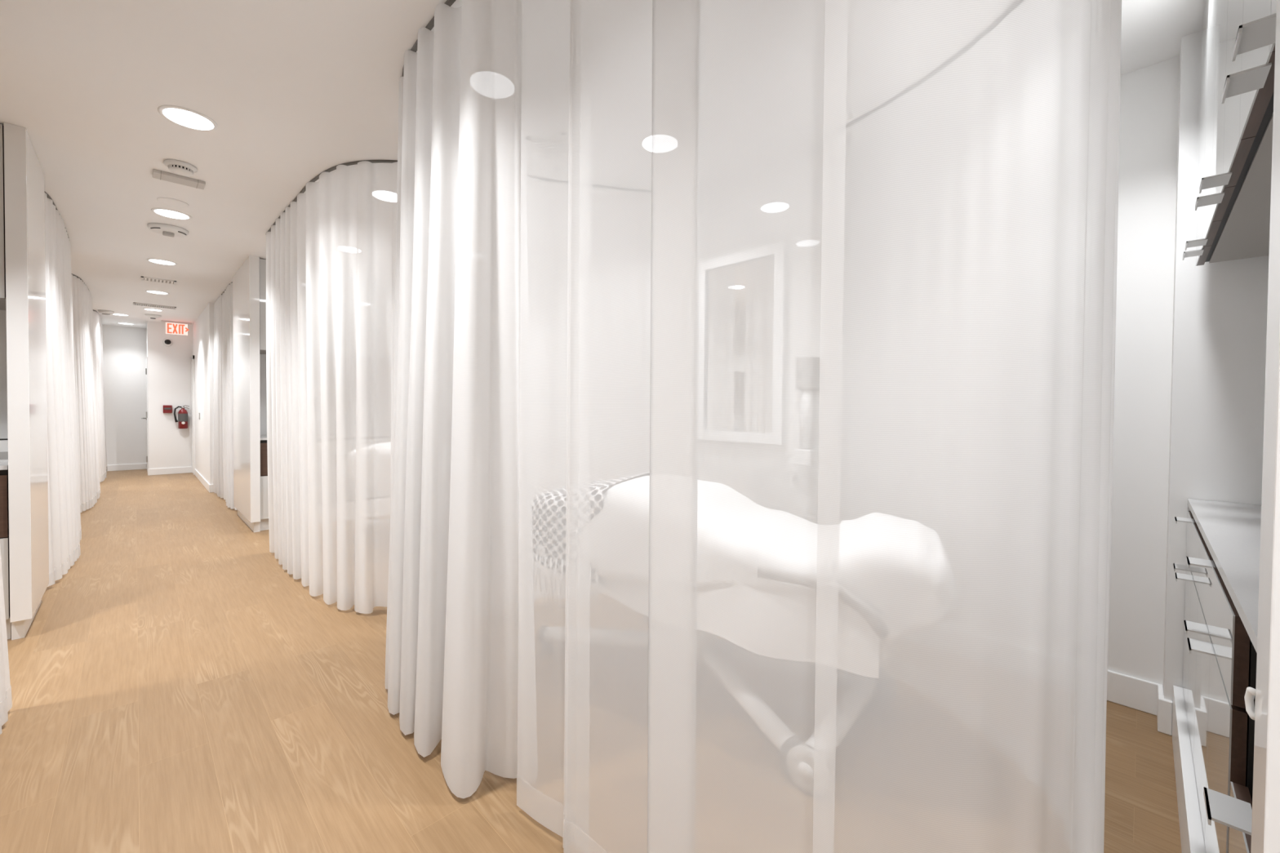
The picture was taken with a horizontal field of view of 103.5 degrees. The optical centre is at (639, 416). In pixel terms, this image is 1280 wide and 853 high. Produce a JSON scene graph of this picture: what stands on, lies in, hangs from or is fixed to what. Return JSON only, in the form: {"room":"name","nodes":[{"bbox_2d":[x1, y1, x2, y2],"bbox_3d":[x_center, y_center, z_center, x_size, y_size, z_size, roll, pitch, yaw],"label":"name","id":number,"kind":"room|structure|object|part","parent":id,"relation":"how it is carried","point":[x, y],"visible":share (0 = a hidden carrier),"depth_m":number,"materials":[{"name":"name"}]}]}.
{"room":"spa treatment area","nodes":[
{"label":"spa treatment area","id":0,"kind":"room"},
{"bbox_2d":[0,309,7,439],"bbox_3d":[-4.615,-0.176,2.330,2.270,2.750,0.094,0,1,-45],"label":"wall","id":1,"kind":"structure","parent":0,"point":[3,378],"depth_m":3.04,"materials":[{"name":"paint"}]},
{"bbox_2d":[0,124,5,310],"bbox_3d":[-3.960,-1.081,2.446,1.160,0.928,0.622,0,1,-45],"label":"upper cabinet","id":2,"kind":"object","parent":1,"relation":"attached to","point":[2,254],"visible":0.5,"depth_m":2.66,"materials":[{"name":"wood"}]},
{"bbox_2d":[102,324,146,465],"bbox_3d":[-10.742,-0.343,8.839,3.010,2.750,0.100,0,1,-45],"label":"wall","id":3,"kind":"structure","parent":0,"point":[124,348],"depth_m":9.66,"materials":[{"name":"paint"}]},
{"bbox_2d":[106,463,146,471],"bbox_3d":[-10.683,0.975,8.852,2.896,0.115,0.014,0,1,-45],"label":"baseboard","id":4,"kind":"structure","parent":3,"relation":"attached to","point":[131,466],"depth_m":9.68,"materials":[{"name":"paint"}]},
{"bbox_2d":[146,320,192,469],"bbox_3d":[-9.024,-0.343,9.674,0.600,2.750,1.350,0,1,-45],"label":"wall","id":5,"kind":"structure","parent":0,"point":[169,367],"depth_m":9.17,"materials":[{"name":"paint"}]},
{"bbox_2d":[141,356,148,472],"bbox_3d":[-9.216,-0.024,9.384,0.086,2.120,0.940,0,1,-45],"label":"door","id":6,"kind":"structure","parent":5,"relation":"in","point":[146,368],"depth_m":9.09,"materials":[{"name":"paint"}]},
{"bbox_2d":[163,404,172,413],"bbox_3d":[-8.564,-0.139,9.145,0.120,0.140,0.056,0,1,-45],"label":"station","id":7,"kind":"object","parent":5,"relation":"attached to","point":[166,408],"visible":1,"depth_m":9.13,"materials":[{"name":"red plastic"}]},
{"bbox_2d":[162,337,173,346],"bbox_3d":[-8.537,-1.354,9.122,0.140,0.140,0.080,0,1,-45],"label":"security camera","id":8,"kind":"object","parent":5,"relation":"attached to","point":[168,342],"visible":1,"depth_m":9.11,"materials":[{"name":"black plastic"}]},
{"bbox_2d":[147,466,191,475],"bbox_3d":[-8.563,0.987,9.204,0.600,0.115,0.014,0,1,-45],"label":"baseboard","id":9,"kind":"structure","parent":5,"relation":"attached to","point":[180,469],"depth_m":9.19,"materials":[{"name":"paint"}]},
{"bbox_2d":[173,404,189,428],"bbox_3d":[-8.390,-0.001,9.236,0.141,0.434,0.180,1,1,7],"label":"fire extinguisher","id":10,"kind":"object","parent":5,"relation":"attached to","point":[182,420],"visible":1,"depth_m":9.21,"materials":[{"name":"red metal"}]},
{"bbox_2d":[192,302,213,484],"bbox_3d":[-6.909,-0.324,9.674,2.390,2.750,4.340,0,1,-45],"label":"wall","id":11,"kind":"structure","parent":0,"point":[203,326],"depth_m":7.83,"materials":[{"name":"paint"}]},
{"bbox_2d":[191,355,195,475],"bbox_3d":[-8.197,-0.033,9.256,0.025,2.160,0.400,0,1,-45],"label":"trim","id":12,"kind":"structure","parent":11,"relation":"attached to","point":[193,364],"depth_m":9.13,"materials":[{"name":"paint"}]},
{"bbox_2d":[194,468,213,493],"bbox_3d":[-6.903,1.015,8.432,0.654,0.115,2.554,0,1,-45],"label":"baseboard","id":13,"kind":"structure","parent":11,"relation":"attached to","point":[209,487],"depth_m":7.89,"materials":[{"name":"paint"}]},
{"bbox_2d":[259,354,266,435],"bbox_3d":[-3.504,-0.235,6.282,2.170,2.750,0.094,0,1,-45],"label":"wall","id":14,"kind":"structure","parent":0,"point":[263,393],"depth_m":5.56,"materials":[{"name":"paint"}]},
{"bbox_2d":[259,258,266,354],"bbox_3d":[-3.614,-1.134,5.634,1.100,0.928,0.622,0,1,-45],"label":"upper cabinet","id":15,"kind":"object","parent":14,"relation":"attached to","point":[262,262],"visible":0.09,"depth_m":5.07,"materials":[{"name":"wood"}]},
{"bbox_2d":[0,469,1182,852],"bbox_3d":[-3.016,1.247,3.240,6.000,0.100,19.000,0,1,-45],"label":"floor","id":16,"kind":"structure","parent":0,"point":[177,689],"depth_m":2.01,"materials":[{"name":"brown wood"}]},
{"bbox_2d":[0,469,11,639],"bbox_3d":[-3.693,0.739,2.760,0.360,0.921,0.622,0,1,-45],"label":"base cabinet","id":17,"kind":"object","parent":16,"relation":"on","point":[4,502],"visible":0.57,"depth_m":2.69,"materials":[{"name":"paint"}]},
{"bbox_3d":[-3.507,0.478,2.571,0.356,0.330,0.021,-1,1,-45],"label":"drawer","id":18,"kind":"part","parent":17,"relation":"part of","materials":[{"name":"brown wood"}]},
{"bbox_3d":[-3.504,0.866,2.572,0.357,0.435,0.002,-1,1,-45],"label":"door","id":19,"kind":"part","parent":17,"relation":"part of","materials":[{"name":"white wood"}]},
{"bbox_2d":[3,122,48,639],"bbox_3d":[-3.591,-0.178,2.964,0.075,2.750,0.765,0,1,-45],"label":"end panel","id":20,"kind":"object","parent":16,"relation":"on","point":[24,174],"visible":1,"depth_m":2.72,"materials":[{"name":"white paint"}]},
{"bbox_2d":[232,255,260,532],"bbox_3d":[-4.251,-0.227,5.439,0.080,2.750,1.210,0,1,-45],"label":"end panel","id":21,"kind":"object","parent":16,"relation":"on","point":[246,281],"visible":1,"depth_m":5.11,"materials":[{"name":"white paint"}]},
{"bbox_2d":[259,440,268,530],"bbox_3d":[-3.895,0.691,5.401,0.350,0.921,0.622,0,1,-45],"label":"base cabinet","id":22,"kind":"object","parent":16,"relation":"on","point":[264,522],"visible":0.14,"depth_m":5.11,"materials":[{"name":"paint"}]},
{"bbox_3d":[-3.708,0.430,5.212,0.346,0.330,0.021,-1,1,-45],"label":"drawer","id":23,"kind":"part","parent":22,"relation":"part of","materials":[{"name":"brown wood"}]},
{"bbox_3d":[-3.705,0.818,5.212,0.347,0.435,0.002,-1,1,-45],"label":"door","id":24,"kind":"part","parent":22,"relation":"part of","materials":[{"name":"white wood"}]},
{"bbox_2d":[1172,511,1203,822],"bbox_3d":[2.104,0.811,1.565,0.620,0.921,0.622,0,1,-45],"label":"base cabinet","id":25,"kind":"object","parent":16,"relation":"on","point":[1184,699],"visible":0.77,"depth_m":1.73,"materials":[{"name":"paint"}]},
{"bbox_3d":[1.956,0.547,1.818,0.080,0.012,0.046,-1,1,-45],"label":"tab pull","id":26,"kind":"part","parent":25,"relation":"part of","materials":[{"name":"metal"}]},
{"bbox_3d":[1.850,0.548,1.712,0.080,0.012,0.046,-1,1,-45],"label":"tab pull","id":27,"kind":"part","parent":25,"relation":"part of","materials":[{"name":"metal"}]},
{"bbox_3d":[1.940,0.372,1.797,0.080,0.012,0.046,-1,1,-45],"label":"tab pull","id":28,"kind":"part","parent":25,"relation":"part of","materials":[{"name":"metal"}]},
{"bbox_3d":[2.023,0.797,1.866,0.307,0.504,0.002,-1,1,-45],"label":"door","id":29,"kind":"part","parent":25,"relation":"part of","materials":[{"name":"white wood"}]},
{"bbox_3d":[1.804,0.799,1.646,0.307,0.504,0.002,-1,1,-45],"label":"door","id":30,"kind":"part","parent":25,"relation":"part of","materials":[{"name":"white wood"}]},
{"bbox_3d":[1.917,0.453,1.750,0.617,0.170,0.002,-1,1,-45],"label":"drawer","id":31,"kind":"part","parent":25,"relation":"part of","materials":[{"name":"white wood"}]},
{"bbox_2d":[1179,538,1257,852],"bbox_3d":[1.595,0.815,1.056,0.820,0.921,0.622,0,1,-45],"label":"base cabinet","id":32,"kind":"object","parent":16,"relation":"on","point":[1226,657],"visible":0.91,"depth_m":1.14,"materials":[{"name":"paint"}]},
{"bbox_3d":[1.447,0.552,1.309,0.080,0.012,0.046,-1,1,-45],"label":"tab pull","id":33,"kind":"part","parent":32,"relation":"part of","materials":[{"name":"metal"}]},
{"bbox_3d":[1.431,0.376,1.288,0.080,0.012,0.046,-1,1,-45],"label":"tab pull","id":34,"kind":"part","parent":32,"relation":"part of","materials":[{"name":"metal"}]},
{"bbox_3d":[1.341,0.553,1.202,0.080,0.012,0.046,-1,1,-45],"label":"tab pull","id":35,"kind":"part","parent":32,"relation":"part of","materials":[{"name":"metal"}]},
{"bbox_3d":[1.550,0.801,1.392,0.407,0.504,0.002,-1,1,-45],"label":"door","id":36,"kind":"part","parent":32,"relation":"part of","materials":[{"name":"white wood"}]},
{"bbox_3d":[1.408,0.457,1.241,0.817,0.170,0.002,-1,1,-45],"label":"drawer","id":37,"kind":"part","parent":32,"relation":"part of","materials":[{"name":"white wood"}]},
{"bbox_3d":[1.260,0.803,1.102,0.407,0.504,0.002,-1,1,-45],"label":"door","id":38,"kind":"part","parent":32,"relation":"part of","materials":[{"name":"white wood"}]},
{"bbox_2d":[1187,498,1261,653],"bbox_3d":[1.628,0.343,1.048,2.020,0.023,0.582,0,1,-45],"label":"countertop","id":39,"kind":"structure","parent":32,"relation":"on","point":[1230,532],"depth_m":1.27,"materials":[{"name":"grey stone"}]},
{"bbox_2d":[1203,781,1252,852],"bbox_3d":[1.097,0.819,0.565,0.580,0.921,0.632,0,1,-45],"label":"base cabinet","id":40,"kind":"object","parent":16,"relation":"on","point":[1234,811],"visible":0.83,"depth_m":0.75,"materials":[{"name":"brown wood"}]},
{"bbox_3d":[0.856,0.577,0.733,0.080,0.012,0.046,-1,1,-45],"label":"tab pull","id":41,"kind":"part","parent":40,"relation":"part of","materials":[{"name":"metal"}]},
{"bbox_3d":[0.898,0.868,0.743,0.547,0.382,0.002,-1,1,-45],"label":"door","id":42,"kind":"part","parent":40,"relation":"part of","materials":[{"name":"white wood"}]},
{"bbox_2d":[1250,0,1279,852],"bbox_3d":[1.087,-0.087,0.100,0.080,2.750,1.207,0,1,-45],"label":"end panel","id":43,"kind":"object","parent":16,"relation":"on","point":[1265,822],"visible":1,"depth_m":0.52,"materials":[{"name":"white paint"}]},
{"bbox_2d":[1244,687,1255,719],"bbox_3d":[0.690,0.321,0.568,0.008,0.035,0.021,1,1,33],"label":"hook","id":44,"kind":"object","parent":43,"relation":"attached to","point":[1250,694],"visible":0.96,"depth_m":0.57,"materials":[{"name":"white plastic"}]},
{"bbox_3d":[-3.506,0.688,5.790,0.750,0.921,0.622,0,1,-45],"label":"base cabinet","id":45,"kind":"object","parent":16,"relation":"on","visible":0},
{"bbox_2d":[260,435,266,439],"bbox_3d":[-3.265,0.212,6.047,2.160,0.023,0.582,0,1,-45],"label":"countertop","id":46,"kind":"structure","parent":45,"relation":"on","point":[262,437],"depth_m":5.16,"materials":[{"name":"grey stone"}]},
{"bbox_3d":[-4.139,0.743,2.315,0.900,0.921,0.622,0,1,-45],"label":"base cabinet","id":47,"kind":"object","parent":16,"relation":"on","visible":0},
{"bbox_2d":[0,461,8,470],"bbox_3d":[-4.375,0.272,2.095,2.260,0.023,0.582,0,1,-45],"label":"countertop","id":48,"kind":"structure","parent":47,"relation":"on","point":[3,464],"depth_m":2.70,"materials":[{"name":"grey stone"}]},
{"bbox_2d":[0,438,8,462],"bbox_3d":[-3.665,0.190,2.875,0.122,0.126,0.102,0,1,-45],"label":"glove box","id":49,"kind":"object","parent":48,"relation":"on","point":[3,442],"visible":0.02,"depth_m":2.86,"materials":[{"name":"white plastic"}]},
{"bbox_2d":[0,0,1204,328],"bbox_3d":[-2.991,-1.602,3.190,6.000,0.100,19.000,0,1,-45],"label":"ceiling","id":50,"kind":"structure","parent":0,"point":[294,91],"depth_m":2.47,"materials":[{"name":"paint"}]},
{"bbox_2d":[44,191,69,238],"bbox_3d":[-4.727,-1.577,4.045,0.276,0.011,2.327,0,1,-38],"label":"track","id":51,"kind":"object","parent":50,"relation":"attached to","point":[47,195],"visible":0.21,"depth_m":3.61,"materials":[{"name":"grey metal"}]},
{"bbox_2d":[44,192,81,586],"bbox_3d":[-4.715,-0.210,4.082,0.325,2.722,2.387,0,1,-38],"label":"curtain","id":52,"kind":"object","parent":51,"relation":"hanging from","point":[64,535],"visible":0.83,"depth_m":3.75,"materials":[{"name":"white fabric"}]},
{"bbox_2d":[97,309,114,315],"bbox_3d":[-8.485,-1.655,8.021,0.180,0.058,0.180,0,1,-45],"label":"smoke detector","id":53,"kind":"object","parent":50,"relation":"attached to","point":[103,312],"visible":1,"depth_m":7.98,"materials":[{"name":"white plastic"}]},
{"bbox_2d":[113,313,129,315],"bbox_3d":[-8.588,-1.687,8.328,0.232,0.007,0.232,0,1,-45],"label":"recessed light","id":54,"kind":"object","parent":50,"relation":"in","point":[119,314],"visible":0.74,"depth_m":8.32,"materials":[{"name":"paint"}]},
{"bbox_2d":[116,322,134,324],"bbox_3d":[-9.436,-1.711,9.261,0.232,0.007,0.232,0,1,-45],"label":"recessed light","id":55,"kind":"object","parent":50,"relation":"in","point":[117,322],"visible":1,"depth_m":9.25,"materials":[{"name":"paint"}]},
{"bbox_2d":[144,314,161,319],"bbox_3d":[-8.072,-1.657,8.363,0.200,0.060,0.200,0,1,-45],"label":"smoke detector","id":56,"kind":"object","parent":50,"relation":"attached to","point":[151,316],"visible":1,"depth_m":8.32,"materials":[{"name":"white plastic"}]},
{"bbox_2d":[142,307,163,311],"bbox_3d":[-7.597,-1.671,7.872,0.232,0.007,0.232,0,1,-45],"label":"recessed light","id":57,"kind":"object","parent":50,"relation":"in","point":[146,308],"visible":1,"depth_m":7.86,"materials":[{"name":"paint"}]},
{"bbox_2d":[133,302,176,309],"bbox_3d":[-7.257,-1.660,7.551,0.460,0.010,0.200,0,1,-45],"label":"ceiling vent","id":58,"kind":"object","parent":50,"relation":"in","point":[134,303],"visible":1,"depth_m":7.53,"materials":[{"name":"grey metal"}]},
{"bbox_2d":[145,289,168,294],"bbox_3d":[-6.353,-1.638,6.641,0.232,0.007,0.232,0,1,-45],"label":"recessed light","id":59,"kind":"object","parent":50,"relation":"in","point":[147,291],"visible":1,"depth_m":6.64,"materials":[{"name":"paint"}]},
{"bbox_2d":[141,275,176,284],"bbox_3d":[-5.717,-1.620,5.995,0.300,0.010,0.200,0,1,-45],"label":"ceiling vent","id":60,"kind":"object","parent":50,"relation":"in","point":[144,278],"visible":1,"depth_m":5.98,"materials":[{"name":"metal"}]},
{"bbox_2d":[146,258,177,265],"bbox_3d":[-4.942,-1.601,5.218,0.232,0.007,0.232,0,1,-45],"label":"recessed light","id":61,"kind":"object","parent":50,"relation":"in","point":[160,261],"visible":1,"depth_m":5.20,"materials":[{"name":"glass"}]},
{"bbox_2d":[147,222,188,236],"bbox_3d":[-3.944,-1.547,4.220,0.250,0.062,0.250,0,1,-45],"label":"fire alarm","id":62,"kind":"object","parent":50,"relation":"attached to","point":[166,229],"visible":1,"depth_m":4.17,"materials":[{"name":"white plastic"}]},
{"bbox_2d":[151,208,191,219],"bbox_3d":[-3.618,-1.566,3.900,0.232,0.007,0.232,0,1,-45],"label":"recessed light","id":63,"kind":"object","parent":50,"relation":"in","point":[169,213],"visible":1,"depth_m":3.88,"materials":[{"name":"glass"}]},
{"bbox_2d":[156,197,188,207],"bbox_3d":[-3.400,-1.561,3.674,0.170,0.006,0.170,0,1,-45],"label":"cover plate","id":64,"kind":"object","parent":50,"relation":"attached to","point":[171,202],"visible":1,"depth_m":3.66,"materials":[{"name":"paint"}]},
{"bbox_2d":[161,320,191,335],"bbox_3d":[-8.274,-1.585,9.012,0.400,0.230,0.060,0,1,-45],"label":"exit sign","id":65,"kind":"object","parent":50,"relation":"hanging from","point":[173,327],"visible":1,"depth_m":9.00,"materials":[{"name":"plastic"}]},
{"bbox_3d":[-8.274,-1.570,9.012,0.290,0.200,0.008,-1,1,-45],"label":"plate","id":66,"kind":"part","parent":65,"relation":"part of","materials":[{"name":"white plastic"}]},
{"bbox_3d":[-8.273,-1.685,9.010,0.400,0.030,0.060,-1,1,-45],"label":"ceiling rail","id":67,"kind":"part","parent":65,"relation":"part of","materials":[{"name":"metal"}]},
{"bbox_2d":[152,168,205,189],"bbox_3d":[-2.998,-1.544,3.284,0.250,0.020,0.122,0,1,-45],"label":"ceiling plate","id":68,"kind":"object","parent":50,"relation":"attached to","point":[157,174],"visible":0.99,"depth_m":3.27,"materials":[{"name":"grey plastic"}]},
{"bbox_2d":[163,159,197,176],"bbox_3d":[-2.825,-1.525,3.104,0.156,0.049,0.156,0,1,-45],"label":"smoke detector","id":69,"kind":"object","parent":50,"relation":"attached to","point":[176,166],"visible":1,"depth_m":3.07,"materials":[{"name":"white plastic"}]},
{"bbox_2d":[157,105,217,131],"bbox_3d":[-2.323,-1.532,2.597,0.232,0.007,0.232,0,1,-45],"label":"recessed light","id":70,"kind":"object","parent":50,"relation":"in","point":[181,116],"visible":1,"depth_m":2.58,"materials":[{"name":"glass"}]},
{"bbox_2d":[267,160,397,231],"bbox_3d":[-2.253,-1.547,3.566,2.411,0.011,0.465,1,1,28],"label":"track","id":71,"kind":"object","parent":50,"relation":"attached to","point":[329,170],"visible":0.45,"depth_m":3.10,"materials":[{"name":"grey metal"}]},
{"bbox_2d":[266,160,397,613],"bbox_3d":[-2.252,-0.180,3.602,2.399,2.720,0.516,1,1,29],"label":"curtain","id":72,"kind":"object","parent":71,"relation":"hanging from","point":[331,255],"visible":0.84,"depth_m":3.17,"materials":[{"name":"white fabric"}]},
{"bbox_2d":[401,0,455,76],"bbox_3d":[-0.831,-1.509,2.131,0.273,0.011,1.298,0,1,-32],"label":"track","id":73,"kind":"object","parent":50,"relation":"attached to","point":[430,25],"visible":0.18,"depth_m":1.94,"materials":[{"name":"grey metal"}]},
{"bbox_2d":[384,0,521,799],"bbox_3d":[-0.845,-0.143,2.135,0.383,2.720,1.353,0,1,-36],"label":"curtain","id":74,"kind":"object","parent":73,"relation":"hanging from","point":[451,653],"visible":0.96,"depth_m":1.72,"materials":[{"name":"white fabric"}]},
{"bbox_3d":[-0.242,-1.492,1.462,0.063,0.011,0.287,0,1,-45],"label":"track","id":75,"kind":"object","parent":50,"relation":"attached to","visible":0},
{"bbox_2d":[516,0,569,837],"bbox_3d":[-0.256,-0.127,1.482,0.301,2.718,0.009,1,1,35],"label":"curtain","id":76,"kind":"object","parent":75,"relation":"hanging from","point":[544,105],"visible":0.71,"depth_m":1.50,"materials":[{"name":"white fabric"}]},
{"bbox_3d":[0.083,-1.484,1.115,0.028,0.011,0.785,0,1,-45],"label":"track","id":77,"kind":"object","parent":50,"relation":"attached to","visible":0},
{"bbox_2d":[563,0,825,852],"bbox_3d":[0.070,-0.118,1.141,0.023,2.718,0.788,0,1,-45],"label":"curtain","id":78,"kind":"object","parent":77,"relation":"hanging from","point":[695,131],"visible":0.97,"depth_m":1.10,"materials":[{"name":"white fabric"}]},
{"bbox_3d":[0.772,-1.487,1.650,1.832,0.011,1.186,0,1,-45],"label":"track","id":79,"kind":"object","parent":50,"relation":"attached to","visible":0},
{"bbox_2d":[813,0,1121,852],"bbox_3d":[0.976,-0.119,1.648,0.719,2.718,2.064,1,1,20],"label":"curtain","id":80,"kind":"object","parent":79,"relation":"hanging from","point":[971,148],"visible":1,"depth_m":0.77,"materials":[{"name":"white fabric"}]},
{"bbox_3d":[-5.260,-1.628,6.711,0.431,0.011,2.012,0,1,-45],"label":"track","id":81,"kind":"object","parent":50,"relation":"attached to","visible":0},
{"bbox_2d":[213,283,237,510],"bbox_3d":[-5.361,-0.259,6.594,2.078,2.722,0.400,1,1,34],"label":"curtain","id":82,"kind":"object","parent":81,"relation":"hanging from","point":[223,403],"visible":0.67,"depth_m":6.61,"materials":[{"name":"white fabric"}]},
{"bbox_3d":[-1.060,-1.481,0.372,0.041,0.011,4.480,0,1,-45],"label":"track","id":83,"kind":"object","parent":50,"relation":"attached to","visible":0},
{"bbox_2d":[0,547,11,734],"bbox_3d":[-1.045,-0.114,0.427,0.146,2.721,4.526,0,1,-44],"label":"curtain","id":84,"kind":"object","parent":83,"relation":"hanging from","point":[5,685],"visible":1,"depth_m":2.04,"materials":[{"name":"white fabric"}]},
{"bbox_3d":[-7.256,-1.638,6.311,0.486,0.011,2.559,0,1,-45],"label":"track","id":85,"kind":"object","parent":50,"relation":"attached to","visible":0},
{"bbox_2d":[71,274,100,512],"bbox_3d":[-7.126,-0.272,6.419,0.438,2.720,2.610,0,1,-36],"label":"curtain","id":86,"kind":"object","parent":85,"relation":"hanging from","point":[82,308],"visible":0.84,"depth_m":6.02,"materials":[{"name":"white fabric"}]},
{"bbox_3d":[-9.288,-1.693,8.414,0.390,0.011,2.107,0,1,-45],"label":"track","id":87,"kind":"object","parent":50,"relation":"attached to","visible":0},
{"bbox_2d":[93,311,106,482],"bbox_3d":[-9.165,-0.326,8.534,0.350,2.722,2.178,0,1,-35],"label":"curtain","id":88,"kind":"object","parent":87,"relation":"hanging from","point":[97,325],"visible":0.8,"depth_m":8.17,"materials":[{"name":"white fabric"}]},
{"bbox_2d":[1107,55,1180,685],"bbox_3d":[0.581,-0.156,3.802,0.100,2.750,14.560,0,1,-45],"label":"wall","id":89,"kind":"structure","parent":0,"point":[1149,95],"depth_m":2.16,"materials":[{"name":"paint"}]},
{"bbox_2d":[1106,670,1163,715],"bbox_3d":[0.047,1.139,4.267,0.014,0.135,6.076,0,1,-45],"label":"baseboard","id":90,"kind":"structure","parent":89,"relation":"attached to","point":[1132,692],"depth_m":2.18,"materials":[{"name":"paint"}]},
{"bbox_2d":[1163,30,1268,702],"bbox_3d":[2.398,-0.106,1.811,0.145,2.750,0.674,0,1,-45],"label":"wall","id":91,"kind":"structure","parent":0,"point":[1220,330],"depth_m":1.94,"materials":[{"name":"paint"}]},
{"bbox_2d":[1156,684,1173,735],"bbox_3d":[2.141,1.196,2.059,0.147,0.135,0.040,0,1,-45],"label":"baseboard","id":92,"kind":"structure","parent":91,"relation":"attached to","point":[1164,707],"depth_m":2.01,"materials":[{"name":"paint"}]},
{"bbox_2d":[1182,0,1270,266],"bbox_3d":[2.064,-1.012,1.477,0.620,0.928,0.622,0,1,-45],"label":"upper cabinet","id":93,"kind":"object","parent":91,"relation":"attached to","point":[1244,236],"visible":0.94,"depth_m":1.63,"materials":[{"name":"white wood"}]},
{"bbox_3d":[1.909,-0.560,1.742,0.080,0.012,0.046,-1,1,-45],"label":"tab pull","id":94,"kind":"part","parent":93,"relation":"part of","materials":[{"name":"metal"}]},
{"bbox_3d":[1.803,-0.559,1.636,0.080,0.012,0.046,-1,1,-45],"label":"tab pull","id":95,"kind":"part","parent":93,"relation":"part of","materials":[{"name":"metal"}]},
{"bbox_3d":[1.983,-1.021,1.777,0.307,0.911,0.002,-1,1,-45],"label":"door","id":96,"kind":"part","parent":93,"relation":"part of","materials":[{"name":"white wood"}]},
{"bbox_3d":[1.764,-1.019,1.558,0.307,0.911,0.002,-1,1,-45],"label":"door","id":97,"kind":"part","parent":93,"relation":"part of","materials":[{"name":"white wood"}]},
{"bbox_3d":[1.934,-0.093,0.844,2.170,2.750,0.102,0,1,-45],"label":"wall","id":98,"kind":"structure","parent":0,"visible":0},
{"bbox_2d":[1195,0,1272,222],"bbox_3d":[1.625,-1.008,1.039,0.620,0.928,0.622,0,1,-45],"label":"upper cabinet","id":99,"kind":"object","parent":98,"relation":"attached to","point":[1240,180],"visible":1,"depth_m":1.22,"materials":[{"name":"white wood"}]},
{"bbox_3d":[1.471,-0.556,1.303,0.080,0.012,0.046,-1,1,-45],"label":"tab pull","id":100,"kind":"part","parent":99,"relation":"part of","materials":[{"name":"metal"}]},
{"bbox_3d":[1.365,-0.555,1.197,0.080,0.012,0.046,-1,1,-45],"label":"tab pull","id":101,"kind":"part","parent":99,"relation":"part of","materials":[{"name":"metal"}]},
{"bbox_3d":[1.544,-1.017,1.339,0.307,0.911,0.002,-1,1,-45],"label":"door","id":102,"kind":"part","parent":99,"relation":"part of","materials":[{"name":"white wood"}]},
{"bbox_3d":[1.325,-1.015,1.120,0.307,0.911,0.002,-1,1,-45],"label":"door","id":103,"kind":"part","parent":99,"relation":"part of","materials":[{"name":"white wood"}]},
{"bbox_2d":[1221,0,1276,139],"bbox_3d":[1.159,-1.004,0.572,0.700,0.928,0.622,0,1,-45],"label":"upper cabinet","id":104,"kind":"object","parent":98,"relation":"attached to","point":[1255,37],"visible":1,"depth_m":0.84,"materials":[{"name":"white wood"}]},
{"bbox_3d":[1.004,-0.552,0.837,0.080,0.012,0.046,-1,1,-45],"label":"tab pull","id":105,"kind":"part","parent":104,"relation":"part of","materials":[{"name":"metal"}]},
{"bbox_3d":[0.898,-0.551,0.731,0.080,0.012,0.046,-1,1,-45],"label":"tab pull","id":106,"kind":"part","parent":104,"relation":"part of","materials":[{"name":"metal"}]},
{"bbox_3d":[1.092,-1.013,0.886,0.347,0.911,0.002,-1,1,-45],"label":"door","id":107,"kind":"part","parent":104,"relation":"part of","materials":[{"name":"white wood"}]},
{"bbox_3d":[0.844,-1.011,0.639,0.347,0.911,0.002,-1,1,-45],"label":"door","id":108,"kind":"part","parent":104,"relation":"part of","materials":[{"name":"white wood"}]}
]}

